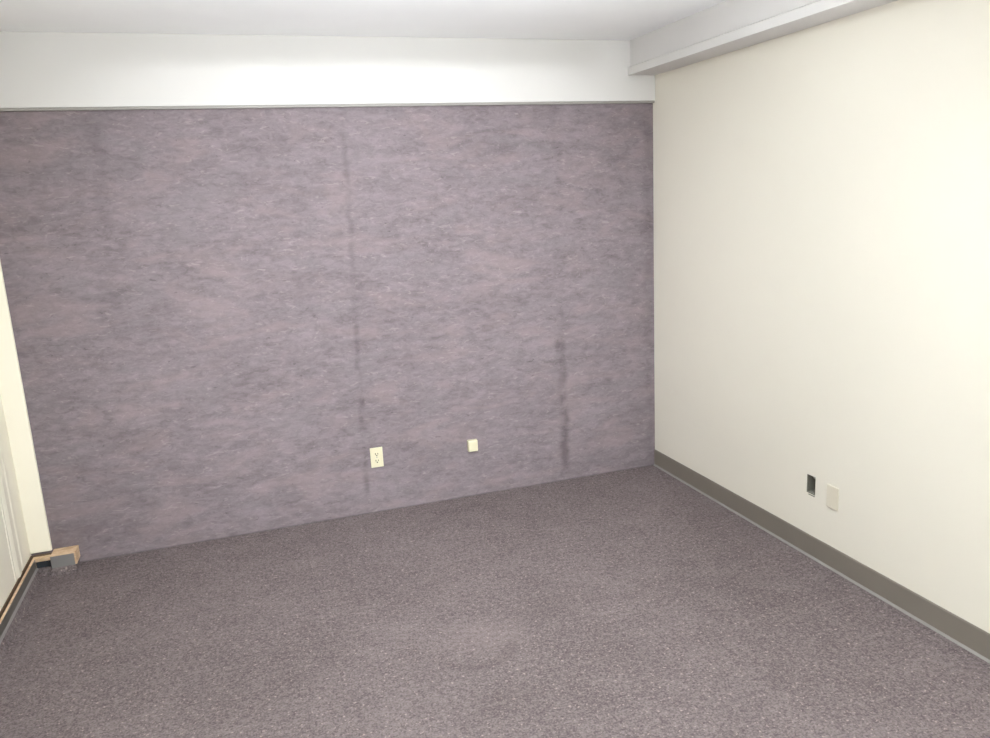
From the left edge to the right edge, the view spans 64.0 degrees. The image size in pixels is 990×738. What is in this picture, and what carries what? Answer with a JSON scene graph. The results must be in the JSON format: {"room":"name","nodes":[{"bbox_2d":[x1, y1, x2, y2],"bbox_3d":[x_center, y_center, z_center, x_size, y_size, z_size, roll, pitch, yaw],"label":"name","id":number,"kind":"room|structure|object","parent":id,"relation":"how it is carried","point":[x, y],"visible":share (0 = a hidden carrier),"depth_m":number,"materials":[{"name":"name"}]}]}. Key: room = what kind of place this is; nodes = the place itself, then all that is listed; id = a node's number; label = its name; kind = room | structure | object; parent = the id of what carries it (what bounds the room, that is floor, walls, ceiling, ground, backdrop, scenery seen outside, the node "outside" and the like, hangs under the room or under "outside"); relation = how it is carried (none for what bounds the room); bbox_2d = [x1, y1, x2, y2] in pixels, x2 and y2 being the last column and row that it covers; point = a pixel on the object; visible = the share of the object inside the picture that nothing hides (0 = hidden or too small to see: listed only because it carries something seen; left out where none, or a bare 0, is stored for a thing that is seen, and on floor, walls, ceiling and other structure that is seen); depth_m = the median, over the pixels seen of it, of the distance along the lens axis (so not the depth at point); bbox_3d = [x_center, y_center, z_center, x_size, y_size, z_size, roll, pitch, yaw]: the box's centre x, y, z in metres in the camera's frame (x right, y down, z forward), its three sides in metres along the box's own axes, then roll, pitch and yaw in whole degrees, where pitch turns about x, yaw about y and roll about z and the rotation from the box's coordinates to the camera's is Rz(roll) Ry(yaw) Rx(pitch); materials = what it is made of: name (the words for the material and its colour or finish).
{"room":"empty office room","nodes":[
{"label":"empty office room","id":0,"kind":"room"},
{"bbox_2d":[0,394,30,610],"bbox_3d":[-1.398,0.378,0.715,0.120,2.534,6.400,-7,13,-18],"label":"wall","id":1,"kind":"structure","parent":0,"point":[7,580],"depth_m":3.74,"materials":[{"name":"beige paint"}]},
{"bbox_2d":[0,435,24,580],"bbox_3d":[-2.290,-0.229,3.472,0.012,2.436,0.182,-7,13,-18],"label":"trim","id":2,"kind":"structure","parent":1,"relation":"attached to","point":[6,501],"depth_m":3.66,"materials":[{"name":"beige paint"}]},
{"bbox_2d":[0,555,50,643],"bbox_3d":[-1.224,1.546,0.989,0.080,0.052,6.360,-7,13,-18],"label":"baseboard","id":3,"kind":"structure","parent":1,"relation":"attached to","point":[19,594],"depth_m":3.58,"materials":[{"name":"brown wood"}]},
{"bbox_2d":[0,553,51,617],"bbox_3d":[-1.234,1.562,1.001,0.097,0.086,6.384,-7,13,-18],"label":"trim","id":4,"kind":"structure","parent":1,"relation":"attached to","point":[31,557],"depth_m":3.67,"materials":[{"name":"brown wood"}]},
{"bbox_2d":[0,558,79,661],"bbox_3d":[-1.182,1.578,1.031,0.208,0.036,6.400,-7,13,-18],"label":"trim","id":5,"kind":"structure","parent":1,"relation":"attached to","point":[44,571],"depth_m":3.68,"materials":[{"name":"carpet"}]},
{"bbox_2d":[0,103,654,562],"bbox_3d":[-0.726,-0.437,4.296,3.760,2.534,0.120,-7,13,-18],"label":"wall","id":6,"kind":"structure","parent":0,"point":[218,316],"depth_m":4.19,"materials":[{"name":"carpet"}]},
{"bbox_2d":[0,261,51,553],"bbox_3d":[-2.317,-0.119,3.734,0.096,2.115,0.020,-7,13,-18],"label":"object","id":7,"kind":"structure","parent":6,"relation":"attached to","point":[11,385],"depth_m":3.82,"materials":[{"name":"beige paint"}]},
{"bbox_2d":[36,560,50,567],"bbox_3d":[-2.235,0.964,3.928,0.068,0.036,0.008,-7,13,-18],"label":"trim","id":8,"kind":"structure","parent":6,"relation":"attached to","point":[43,563],"depth_m":3.92,"materials":[{"name":"grey rubber"}]},
{"bbox_2d":[0,31,654,107],"bbox_3d":[-0.756,-1.502,3.992,3.520,0.322,0.028,-7,13,-18],"label":"soffit","id":9,"kind":"structure","parent":6,"relation":"attached to","point":[38,69],"depth_m":3.91,"materials":[{"name":"white paint"}]},
{"bbox_2d":[0,101,654,110],"bbox_3d":[-0.749,-1.340,4.032,3.520,0.012,0.020,-7,13,-18],"label":"trim","id":10,"kind":"structure","parent":6,"relation":"attached to","point":[573,102],"depth_m":3.96,"materials":[{"name":"white paint"}]},
{"bbox_2d":[370,447,383,467],"bbox_3d":[-0.662,0.495,4.436,0.070,0.114,0.009,-7,13,-18],"label":"wall outlet","id":11,"kind":"object","parent":6,"relation":"attached to","point":[376,454],"visible":1,"depth_m":4.43,"materials":[{"name":"beige plastic"}]},
{"bbox_2d":[467,439,477,451],"bbox_3d":[-0.130,0.444,4.599,0.057,0.067,0.031,-7,13,-18],"label":"phone jack","id":12,"kind":"object","parent":6,"relation":"attached to","point":[472,445],"visible":1,"depth_m":4.58,"materials":[{"name":"beige plastic"}]},
{"bbox_2d":[0,0,725,39],"bbox_3d":[0.258,-1.124,0.988,3.760,0.120,6.640,-7,13,-18],"label":"ceiling","id":13,"kind":"structure","parent":0,"point":[499,19],"depth_m":3.55,"materials":[{"name":"paint"}]},
{"bbox_2d":[0,465,989,737],"bbox_3d":[0.387,1.466,1.553,3.760,0.120,6.640,-7,13,-18],"label":"floor","id":14,"kind":"structure","parent":0,"point":[630,603],"depth_m":3.16,"materials":[{"name":"carpet"}]},
{"bbox_2d":[50,545,79,567],"bbox_3d":[-2.147,0.937,3.961,0.113,0.062,0.100,-7,13,-18],"label":"wooden block","id":15,"kind":"object","parent":14,"relation":"on","point":[65,556],"visible":1,"depth_m":3.92,"materials":[{"name":"brown wood"}]},
{"bbox_2d":[653,0,989,632],"bbox_3d":[2.044,-0.036,1.825,0.120,2.534,6.400,-7,13,-18],"label":"wall","id":16,"kind":"structure","parent":0,"point":[821,193],"depth_m":3.31,"materials":[{"name":"beige paint"}]},
{"bbox_2d":[628,0,896,74],"bbox_3d":[1.852,-1.162,1.517,0.174,0.186,6.372,-7,13,-18],"label":"soffit","id":17,"kind":"object","parent":16,"relation":"attached to","point":[727,26],"depth_m":3.62,"materials":[{"name":"white paint"}]},
{"bbox_2d":[807,474,815,496],"bbox_3d":[1.483,0.534,3.666,0.057,0.096,0.058,-7,13,-18],"label":"electrical box","id":18,"kind":"object","parent":16,"relation":"attached to","point":[811,480],"visible":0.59,"depth_m":3.69,"materials":[{"name":"metal"}]},
{"bbox_2d":[654,449,989,663],"bbox_3d":[2.040,1.157,2.063,0.013,0.105,6.400,-7,13,-18],"label":"baseboard","id":19,"kind":"structure","parent":16,"relation":"attached to","point":[968,636],"depth_m":3.50,"materials":[{"name":"grey plastic"}]},
{"bbox_2d":[826,484,838,510],"bbox_3d":[1.501,0.572,3.525,0.008,0.106,0.070,-7,13,-18],"label":"blank plate","id":20,"kind":"object","parent":16,"relation":"attached to","point":[832,499],"visible":1,"depth_m":3.52,"materials":[{"name":"beige plastic"}]}
]}

